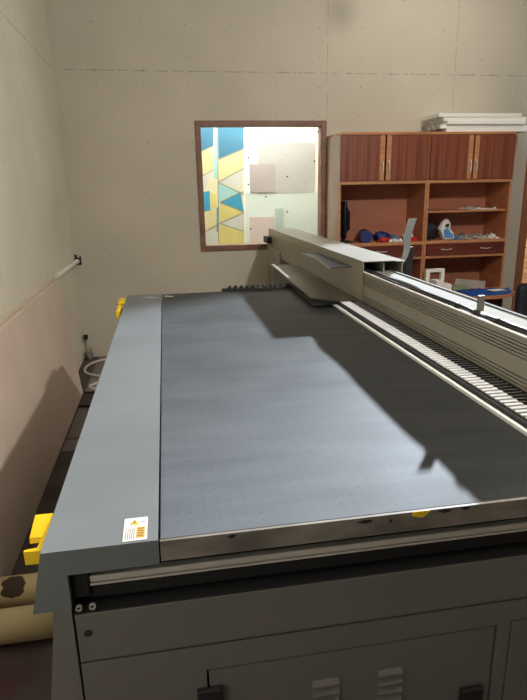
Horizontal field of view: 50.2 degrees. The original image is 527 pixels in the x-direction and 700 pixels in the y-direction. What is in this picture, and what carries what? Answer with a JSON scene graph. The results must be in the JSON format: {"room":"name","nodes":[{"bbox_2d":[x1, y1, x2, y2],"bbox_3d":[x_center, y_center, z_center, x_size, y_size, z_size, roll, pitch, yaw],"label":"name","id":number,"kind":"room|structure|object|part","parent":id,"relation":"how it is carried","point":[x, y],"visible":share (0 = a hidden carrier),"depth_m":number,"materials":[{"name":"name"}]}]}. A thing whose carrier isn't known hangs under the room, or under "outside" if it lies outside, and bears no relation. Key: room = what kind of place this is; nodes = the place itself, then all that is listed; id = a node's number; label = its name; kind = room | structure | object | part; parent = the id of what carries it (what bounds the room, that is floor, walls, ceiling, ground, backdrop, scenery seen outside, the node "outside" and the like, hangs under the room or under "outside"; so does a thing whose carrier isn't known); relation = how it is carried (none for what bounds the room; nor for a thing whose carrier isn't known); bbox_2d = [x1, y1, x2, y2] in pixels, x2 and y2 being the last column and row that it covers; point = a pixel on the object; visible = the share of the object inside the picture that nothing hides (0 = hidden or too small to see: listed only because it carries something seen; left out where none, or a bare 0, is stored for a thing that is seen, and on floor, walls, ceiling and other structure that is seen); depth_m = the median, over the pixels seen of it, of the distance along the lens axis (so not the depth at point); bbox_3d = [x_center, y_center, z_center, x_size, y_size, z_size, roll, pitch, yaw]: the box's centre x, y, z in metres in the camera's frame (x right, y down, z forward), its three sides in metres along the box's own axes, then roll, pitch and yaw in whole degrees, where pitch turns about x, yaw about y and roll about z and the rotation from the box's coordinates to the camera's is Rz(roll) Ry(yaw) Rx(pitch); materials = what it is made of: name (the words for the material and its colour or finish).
{"room":"print shop","nodes":[
{"label":"print shop","id":0,"kind":"room"},
{"bbox_2d":[0,0,84,370],"bbox_3d":[-1.235,-0.712,1.845,0.100,3.400,9.700,-4,16,-9],"label":"wall","id":1,"kind":"structure","parent":0,"point":[36,240],"depth_m":3.65,"materials":[{"name":"beige paint"}]},
{"bbox_2d":[0,277,56,326],"bbox_3d":[-1.282,0.201,3.171,0.084,0.915,2.320,-4,16,-9],"label":"pipe","id":2,"kind":"object","parent":1,"relation":"attached to","point":[33,296],"visible":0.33,"depth_m":3.16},
{"bbox_2d":[53,259,78,279],"bbox_3d":[-1.596,-0.666,4.583,0.040,0.047,1.070,-4,16,-9],"label":"pipe","id":3,"kind":"object","parent":1,"relation":"attached to","point":[71,265],"visible":0.94,"depth_m":4.43,"materials":[{"name":"white plastic"}]},
{"bbox_2d":[0,356,103,699],"bbox_3d":[2.211,0.747,2.874,7.030,0.100,9.700,-4,16,-9],"label":"floor","id":4,"kind":"structure","parent":0,"point":[25,667],"depth_m":1.92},
{"bbox_2d":[0,572,37,608],"bbox_3d":[-0.891,0.908,2.128,0.400,0.116,0.116,-4,16,-9],"label":"cardboard tube","id":5,"kind":"object","parent":4,"relation":"on","point":[15,590],"visible":0.36,"depth_m":2.08,"materials":[{"name":"beige cardboard"}]},
{"bbox_2d":[0,604,53,644],"bbox_3d":[-0.892,0.959,1.952,0.335,0.116,0.116,-4,16,-9],"label":"cardboard tube","id":6,"kind":"object","parent":4,"relation":"on","point":[19,624],"visible":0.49,"depth_m":1.92,"materials":[{"name":"beige cardboard"}]},
{"bbox_2d":[0,281,82,576],"bbox_3d":[-1.263,0.211,3.171,0.084,0.895,2.270,-4,16,-9],"label":"sheet","id":7,"kind":"object","parent":4,"relation":"on","point":[41,392],"visible":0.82,"depth_m":2.92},
{"bbox_2d":[62,439,78,452],"bbox_3d":[-1.027,0.577,3.478,0.400,0.014,0.165,-4,16,-11],"label":"sheet","id":8,"kind":"object","parent":4,"relation":"on","point":[69,446],"visible":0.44,"depth_m":3.43,"materials":[{"name":"brown cardboard"}]},
{"bbox_2d":[67,407,89,438],"bbox_3d":[-1.092,0.479,3.839,0.400,0.006,0.515,-4,16,-9],"label":"sheet","id":9,"kind":"object","parent":4,"relation":"on","point":[75,431],"visible":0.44,"depth_m":3.78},
{"bbox_2d":[84,391,94,393],"bbox_3d":[-1.212,0.322,4.366,0.352,0.020,0.026,-3,16,-5],"label":"cable","id":10,"kind":"object","parent":4,"relation":"on","point":[85,392],"visible":0.42,"depth_m":4.35,"materials":[{"name":"black rubber"}]},
{"bbox_2d":[86,348,93,359],"bbox_3d":[-1.622,0.030,5.248,0.064,0.113,0.075,-4,16,-9],"label":"cable bundle","id":11,"kind":"object","parent":4,"relation":"on","point":[89,354],"visible":1,"depth_m":5.22,"materials":[{"name":"plastic"}]},
{"bbox_2d":[86,356,106,390],"bbox_3d":[-1.277,0.186,4.875,0.400,0.006,0.980,-4,16,-9],"label":"sheet","id":12,"kind":"object","parent":4,"relation":"on","point":[99,366],"visible":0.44,"depth_m":4.85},
{"bbox_2d":[88,381,97,389],"bbox_3d":[-1.289,0.283,4.506,0.210,0.019,0.188,2,16,9],"label":"coiled cable","id":13,"kind":"object","parent":12,"relation":"on","point":[94,383],"visible":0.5,"depth_m":4.46,"materials":[{"name":"white plastic"}]},
{"bbox_2d":[84,358,105,376],"bbox_3d":[-1.391,0.160,4.943,0.373,0.021,0.581,-4,16,-9],"label":"coiled cable","id":14,"kind":"object","parent":12,"relation":"on","point":[103,359],"visible":0.62,"depth_m":4.96,"materials":[{"name":"white plastic"}]},
{"bbox_2d":[23,218,526,699],"bbox_3d":[0.160,0.022,2.998,1.920,1.301,4.779,-4,16,-9],"label":"machine","id":15,"kind":"object","parent":4,"relation":"on","point":[310,483],"visible":1,"depth_m":1.12,"materials":[{"name":"grey metal"}]},
{"bbox_3d":[-0.034,-0.354,3.295,0.420,0.028,0.040,-4,16,-9],"label":"chain","id":16,"kind":"part","parent":15,"relation":"part of","materials":[{"name":"black rubber"}]},
{"bbox_3d":[0.415,0.446,1.093,1.494,0.099,0.020,-4,16,-9],"label":"panel","id":17,"kind":"part","parent":15,"relation":"part of","materials":[{"name":"grey metal"}]},
{"bbox_3d":[0.422,0.795,1.193,1.494,0.619,0.020,-4,16,-9],"label":"panel","id":18,"kind":"part","parent":15,"relation":"part of","materials":[{"name":"grey metal"}]},
{"bbox_3d":[0.425,0.344,1.078,1.465,0.018,0.016,-4,16,-9],"label":"linear rail","id":19,"kind":"part","parent":15,"relation":"part of","materials":[{"name":"metal"}]},
{"bbox_2d":[270,263,360,301],"bbox_3d":[0.246,-0.423,3.384,0.264,0.048,1.338,-4,16,-9],"label":"carriage","id":20,"kind":"object","parent":15,"relation":"attached to","point":[305,282],"depth_m":3.17,"materials":[{"name":"grey metal"}]},
{"bbox_3d":[0.371,-0.777,3.959,0.218,0.008,2.580,-4,16,-9],"label":"lid","id":21,"kind":"part","parent":15,"relation":"part of","materials":[{"name":"grey metal"}]},
{"bbox_3d":[0.185,0.808,1.152,0.572,0.499,0.014,-4,16,-9],"label":"access door","id":22,"kind":"part","parent":15,"relation":"part of","materials":[{"name":"grey metal"}]},
{"bbox_3d":[0.899,-0.579,3.593,0.049,0.501,0.238,13,21,39],"label":"bracket arm","id":23,"kind":"part","parent":15,"relation":"part of"},
{"bbox_3d":[0.559,-0.015,2.026,0.124,0.022,2.700,-4,16,-9],"label":"cable chain","id":24,"kind":"part","parent":15,"relation":"part of","materials":[{"name":"black plastic"}]},
{"bbox_3d":[0.819,-0.107,1.772,0.014,0.002,2.300,-4,16,-9],"label":"beam rail","id":25,"kind":"part","parent":15,"relation":"part of","materials":[{"name":"silver metal"}]},
{"bbox_2d":[390,334,526,417],"bbox_3d":[0.560,-0.002,2.030,0.128,0.005,2.740,-4,16,-9],"label":"chain","id":26,"kind":"object","parent":15,"relation":"on","point":[469,393],"depth_m":1.67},
{"bbox_3d":[0.717,-0.153,1.855,0.023,0.054,0.008,-4,16,-9],"label":"beam post","id":27,"kind":"part","parent":15,"relation":"part of","materials":[{"name":"grey metal"}]},
{"bbox_3d":[0.820,0.764,1.253,0.646,0.505,0.014,-4,16,-9],"label":"access door","id":28,"kind":"part","parent":15,"relation":"part of","materials":[{"name":"grey metal"}]},
{"bbox_2d":[326,132,516,286],"bbox_3d":[1.445,-1.008,5.327,1.640,1.952,0.436,-4,16,-9],"label":"cabinet","id":29,"kind":"object","parent":4,"relation":"on","point":[465,169],"depth_m":5.16,"materials":[{"name":"orange wood"}]},
{"bbox_3d":[0.642,-0.952,5.223,0.018,1.930,0.391,-4,16,-9],"label":"panel","id":30,"kind":"part","parent":29,"relation":"part of","materials":[{"name":"laminate"}]},
{"bbox_2d":[340,201,353,242],"bbox_3d":[0.734,-1.175,5.151,0.135,0.370,0.290,-4,16,-9],"label":"monitor","id":31,"kind":"object","parent":29,"relation":"on","point":[345,213],"visible":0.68,"depth_m":5.06,"materials":[{"name":"black plastic"}]},
{"bbox_3d":[0.854,-1.653,4.844,0.394,0.372,0.013,-4,16,-9],"label":"door","id":32,"kind":"part","parent":29,"relation":"part of","materials":[{"name":"brown wood"}]},
{"bbox_2d":[358,229,372,242],"bbox_3d":[0.939,-1.058,5.199,0.110,0.110,0.257,0,16,4],"label":"roll","id":33,"kind":"object","parent":29,"relation":"on","point":[364,235],"visible":1,"depth_m":5.08,"materials":[{"name":"blue fabric"}]},
{"bbox_3d":[1.003,-1.052,5.460,0.781,1.880,0.009,-4,16,-9],"label":"panel","id":34,"kind":"part","parent":29,"relation":"part of","materials":[{"name":"brown wood"}]},
{"bbox_3d":[1.018,-1.915,5.016,0.817,0.022,0.395,-4,16,-9],"label":"panel","id":35,"kind":"part","parent":29,"relation":"part of","materials":[{"name":"orange wood"}]},
{"bbox_2d":[373,231,389,240],"bbox_3d":[1.107,-1.071,5.275,0.146,0.087,0.150,-11,19,-32],"label":"crumpled cloth","id":36,"kind":"object","parent":29,"relation":"on","point":[377,235],"visible":0.62,"depth_m":5.23,"materials":[{"name":"blue fabric"}]},
{"bbox_2d":[341,180,425,184],"bbox_3d":[1.026,-1.524,5.123,0.781,0.028,0.384,-4,16,-9],"label":"shelf","id":37,"kind":"object","parent":29,"relation":"attached to","point":[343,182],"depth_m":4.95,"materials":[{"name":"orange wood"}]},
{"bbox_2d":[378,237,389,241],"bbox_3d":[1.098,-1.008,5.123,0.114,0.047,0.073,-4,16,-9],"label":"bag","id":38,"kind":"object","parent":29,"relation":"on","point":[381,239],"visible":1,"depth_m":5.10,"materials":[{"name":"plastic"}]},
{"bbox_2d":[346,238,421,246],"bbox_3d":[1.036,-1.008,5.271,0.781,0.028,0.384,-4,16,-9],"label":"shelf","id":39,"kind":"object","parent":29,"relation":"attached to","point":[357,242],"depth_m":5.11,"materials":[{"name":"orange wood"}]},
{"bbox_2d":[360,244,421,256],"bbox_3d":[1.054,-0.917,5.195,0.771,0.101,0.212,-4,16,-9],"label":"drawer","id":40,"kind":"object","parent":29,"relation":"in","point":[393,250],"depth_m":5.11,"materials":[{"name":"brown wood"}]},
{"bbox_2d":[389,238,402,241],"bbox_3d":[1.198,-1.012,5.153,0.140,0.037,0.070,-4,16,-9],"label":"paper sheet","id":41,"kind":"object","parent":29,"relation":"on","point":[393,239],"visible":0.91,"depth_m":5.13,"materials":[{"name":"white paper"}]},
{"bbox_3d":[1.258,-1.679,4.909,0.394,0.372,0.013,-4,16,-9],"label":"door","id":42,"kind":"part","parent":29,"relation":"part of","materials":[{"name":"brown wood"}]},
{"bbox_2d":[395,256,420,258],"bbox_3d":[1.038,-0.880,5.307,0.781,0.025,0.384,-4,16,-9],"label":"shelf","id":43,"kind":"object","parent":29,"relation":"attached to","point":[399,257],"depth_m":5.17,"materials":[{"name":"orange wood"}]},
{"bbox_3d":[1.429,-1.003,5.349,0.018,1.930,0.391,-4,16,-9],"label":"panel","id":44,"kind":"part","parent":29,"relation":"part of","materials":[{"name":"brown wood"}]},
{"bbox_3d":[1.451,-1.004,5.353,0.018,1.930,0.391,-4,16,-9],"label":"panel","id":45,"kind":"part","parent":29,"relation":"part of","materials":[{"name":"brown wood"}]},
{"bbox_2d":[421,121,435,131],"bbox_3d":[1.474,-1.989,5.023,0.100,0.099,0.210,-4,16,-9],"label":"plastic film","id":46,"kind":"object","parent":29,"relation":"on","point":[428,126],"visible":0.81,"depth_m":4.96,"materials":[{"name":"plastic"}]},
{"bbox_2d":[426,222,437,238],"bbox_3d":[1.552,-1.133,5.325,0.204,0.160,0.125,-4,16,-9],"label":"bag","id":47,"kind":"object","parent":29,"relation":"on","point":[432,228],"visible":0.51,"depth_m":5.28,"materials":[{"name":"fabric"}]},
{"bbox_2d":[425,243,465,255],"bbox_3d":[1.672,-0.957,5.295,0.384,0.101,0.212,-4,16,-9],"label":"drawer","id":48,"kind":"object","parent":29,"relation":"in","point":[431,249],"depth_m":5.19,"materials":[{"name":"brown wood"}]},
{"bbox_2d":[438,219,453,239],"bbox_3d":[1.699,-1.124,5.227,0.145,0.187,0.060,-4,16,-9],"label":"plastic package","id":49,"kind":"object","parent":29,"relation":"on","point":[445,232],"visible":1,"depth_m":5.21,"materials":[{"name":"white plastic"}]},
{"bbox_2d":[444,228,453,237],"bbox_3d":[1.717,-1.087,5.212,0.101,0.100,0.005,-4,16,-9],"label":"print","id":50,"kind":"object","parent":49,"relation":"attached to","point":[448,233],"depth_m":5.21},
{"bbox_3d":[1.663,-1.706,4.974,0.396,0.372,0.013,-4,16,-9],"label":"door","id":51,"kind":"part","parent":29,"relation":"part of","materials":[{"name":"brown wood"}]},
{"bbox_3d":[1.813,-1.105,5.589,0.783,1.880,0.009,-4,16,-9],"label":"panel","id":52,"kind":"part","parent":29,"relation":"part of","materials":[{"name":"brown wood"}]},
{"bbox_2d":[425,253,502,258],"bbox_3d":[1.849,-0.933,5.437,0.783,0.025,0.384,-4,16,-9],"label":"shelf","id":53,"kind":"object","parent":29,"relation":"attached to","point":[427,255],"depth_m":5.24,"materials":[{"name":"orange wood"}]},
{"bbox_2d":[426,237,504,243],"bbox_3d":[1.846,-1.061,5.401,0.783,0.028,0.384,-4,16,-9],"label":"shelf","id":54,"kind":"object","parent":29,"relation":"attached to","point":[437,240],"depth_m":5.23,"materials":[{"name":"orange wood"}]},
{"bbox_2d":[428,208,504,212],"bbox_3d":[1.838,-1.328,5.344,0.783,0.018,0.345,-4,16,-9],"label":"shelf","id":55,"kind":"object","parent":29,"relation":"attached to","point":[430,210],"depth_m":5.23,"materials":[{"name":"orange wood"}]},
{"bbox_2d":[430,179,509,182],"bbox_3d":[1.836,-1.577,5.253,0.783,0.028,0.384,-4,16,-9],"label":"shelf","id":56,"kind":"object","parent":29,"relation":"attached to","point":[431,180],"depth_m":5.08,"materials":[{"name":"orange wood"}]},
{"bbox_2d":[454,232,487,238],"bbox_3d":[1.959,-1.097,5.376,0.260,0.049,0.240,-4,16,-9],"label":"paper sheet","id":57,"kind":"object","parent":29,"relation":"on","point":[473,235],"visible":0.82,"depth_m":5.31,"materials":[{"name":"white paper"}]},
{"bbox_3d":[1.828,-1.968,5.146,0.819,0.022,0.395,-4,16,-9],"label":"panel","id":58,"kind":"part","parent":29,"relation":"part of","materials":[{"name":"orange wood"}]},
{"bbox_2d":[458,205,495,209],"bbox_3d":[2.025,-1.355,5.331,0.250,0.034,0.250,-4,16,-9],"label":"paper sheet","id":59,"kind":"object","parent":29,"relation":"on","point":[470,207],"visible":0.98,"depth_m":5.26,"materials":[{"name":"white paper"}]},
{"bbox_2d":[435,128,526,132],"bbox_3d":[1.969,-2.003,5.163,0.776,0.031,0.355,-4,16,-9],"label":"board","id":60,"kind":"object","parent":29,"relation":"on","point":[518,130],"visible":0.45,"depth_m":5.00,"materials":[{"name":"white"}]},
{"bbox_2d":[435,125,526,130],"bbox_3d":[1.946,-2.036,5.166,0.854,0.031,0.323,-4,16,-9],"label":"board","id":61,"kind":"object","parent":60,"relation":"on","point":[439,127],"visible":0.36,"depth_m":5.01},
{"bbox_2d":[434,120,525,125],"bbox_3d":[1.949,-2.061,5.138,0.753,0.031,0.357,-4,16,-9],"label":"board","id":62,"kind":"object","parent":61,"relation":"on","point":[449,122],"visible":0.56,"depth_m":4.98,"materials":[{"name":"white"}]},
{"bbox_2d":[432,117,525,123],"bbox_3d":[1.946,-2.095,5.144,0.794,0.031,0.329,-4,16,-9],"label":"board","id":63,"kind":"object","parent":62,"relation":"on","point":[443,119],"visible":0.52,"depth_m":5.00,"materials":[{"name":"white"}]},
{"bbox_2d":[422,113,521,120],"bbox_3d":[1.892,-2.120,5.122,0.802,0.031,0.335,-4,16,-9],"label":"board","id":64,"kind":"object","parent":63,"relation":"on","point":[438,115],"visible":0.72,"depth_m":4.97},
{"bbox_2d":[465,241,504,253],"bbox_3d":[2.056,-0.982,5.356,0.384,0.101,0.212,-4,16,-9],"label":"drawer","id":65,"kind":"object","parent":29,"relation":"in","point":[471,247],"depth_m":5.25,"materials":[{"name":"brown wood"}]},
{"bbox_2d":[479,232,499,238],"bbox_3d":[2.157,-1.102,5.373,0.110,0.054,0.190,-4,16,-9],"label":"paper sheet","id":66,"kind":"object","parent":29,"relation":"on","point":[491,235],"visible":0.77,"depth_m":5.31,"materials":[{"name":"white paper"}]},
{"bbox_3d":[2.069,-1.732,5.039,0.396,0.372,0.013,-4,16,-9],"label":"door","id":67,"kind":"part","parent":29,"relation":"part of","materials":[{"name":"brown wood"}]},
{"bbox_3d":[2.240,-1.056,5.479,0.018,1.930,0.391,-4,16,-9],"label":"panel","id":68,"kind":"part","parent":29,"relation":"part of","materials":[{"name":"brown wood"}]},
{"bbox_2d":[455,287,514,306],"bbox_3d":[1.897,-0.254,5.189,0.850,0.560,0.434,-4,16,-9],"label":"desk","id":69,"kind":"object","parent":4,"relation":"on","point":[497,300],"visible":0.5,"depth_m":5.12,"materials":[{"name":"orange wood"}]},
{"bbox_2d":[424,268,444,282],"bbox_3d":[1.573,-0.646,5.181,0.180,0.210,0.040,-4,16,-9],"label":"box","id":70,"kind":"object","parent":69,"relation":"on","point":[441,271],"visible":0.56,"depth_m":5.15,"materials":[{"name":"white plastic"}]},
{"bbox_2d":[431,279,443,286],"bbox_3d":[1.565,-0.571,5.075,0.070,0.125,0.120,-4,16,-9],"label":"box","id":71,"kind":"object","parent":69,"relation":"on","point":[438,282],"visible":0.46,"depth_m":5.02,"materials":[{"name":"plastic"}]},
{"bbox_2d":[443,282,451,289],"bbox_3d":[1.641,-0.559,5.092,0.075,0.090,0.120,-4,16,-9],"label":"box","id":72,"kind":"object","parent":69,"relation":"on","point":[446,285],"visible":0.36,"depth_m":5.03,"materials":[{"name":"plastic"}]},
{"bbox_2d":[452,284,469,290],"bbox_3d":[1.827,-0.583,5.253,0.165,0.040,0.095,-4,16,-9],"label":"board","id":73,"kind":"object","parent":69,"relation":"on","point":[454,287],"visible":0.69,"depth_m":5.21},
{"bbox_2d":[454,279,485,287],"bbox_3d":[1.950,-0.614,5.313,0.320,0.136,0.008,-4,16,-9],"label":"sheet","id":74,"kind":"object","parent":69,"relation":"on","point":[472,283],"visible":0.64,"depth_m":5.31,"materials":[{"name":"grey paper"}]},
{"bbox_2d":[456,287,510,295],"bbox_3d":[2.044,-0.539,5.106,0.490,0.029,0.280,-4,16,-9],"label":"cloth","id":75,"kind":"object","parent":69,"relation":"on","point":[471,292],"visible":0.9,"depth_m":5.07,"materials":[{"name":"blue fabric"}]},
{"bbox_2d":[487,288,505,290],"bbox_3d":[2.104,-0.542,5.074,0.140,0.006,0.080,-5,17,-15],"label":"paper sheet","id":76,"kind":"object","parent":75,"relation":"on","point":[500,289],"visible":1,"depth_m":5.07,"materials":[{"name":"white paper"}]},
{"bbox_2d":[514,283,526,315],"bbox_3d":[2.303,-0.138,4.447,0.518,0.729,0.524,-4,16,-9],"label":"office chair","id":77,"kind":"object","parent":4,"relation":"on","point":[520,307],"visible":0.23,"depth_m":4.54,"materials":[{"name":"black fabric"}]},
{"bbox_2d":[45,0,526,357],"bbox_3d":[1.635,-1.795,5.431,6.830,3.400,0.100,-4,16,-9],"label":"wall","id":78,"kind":"structure","parent":0,"point":[133,79],"depth_m":4.98,"materials":[{"name":"beige paint"}]},
{"bbox_2d":[74,255,81,264],"bbox_3d":[-1.676,-0.812,5.062,0.069,0.094,0.007,-4,16,-9],"label":"pipe hole edge","id":79,"kind":"object","parent":78,"relation":"attached to","point":[75,256],"visible":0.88,"depth_m":5.06,"materials":[{"name":"black rubber"}]},
{"bbox_2d":[82,332,89,349],"bbox_3d":[-1.649,-0.049,5.262,0.068,0.242,0.045,-4,16,-9],"label":"plug","id":80,"kind":"object","parent":78,"relation":"attached to","point":[86,336],"visible":0.75,"depth_m":5.24,"materials":[{"name":"black plastic"}]},
{"bbox_2d":[195,121,326,250],"bbox_3d":[-0.013,-1.512,5.206,1.189,1.131,0.120,-4,16,-9],"label":"window","id":81,"kind":"structure","parent":78,"relation":"in","point":[254,177],"depth_m":5.19,"materials":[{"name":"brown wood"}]},
{"bbox_2d":[511,162,526,311],"bbox_3d":[3.195,-1.372,5.817,1.220,2.315,0.125,-4,16,-9],"label":"trim","id":82,"kind":"structure","parent":78,"relation":"attached to","point":[522,238],"depth_m":5.74,"materials":[{"name":"brown wood"}]},
{"bbox_2d":[522,239,526,282],"bbox_3d":[3.501,-2.195,6.701,2.700,3.400,0.100,-4,16,-9],"label":"planks","id":83,"kind":"object","parent":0,"point":[524,277],"depth_m":6.94,"materials":[{"name":"brown wood"}]}
]}

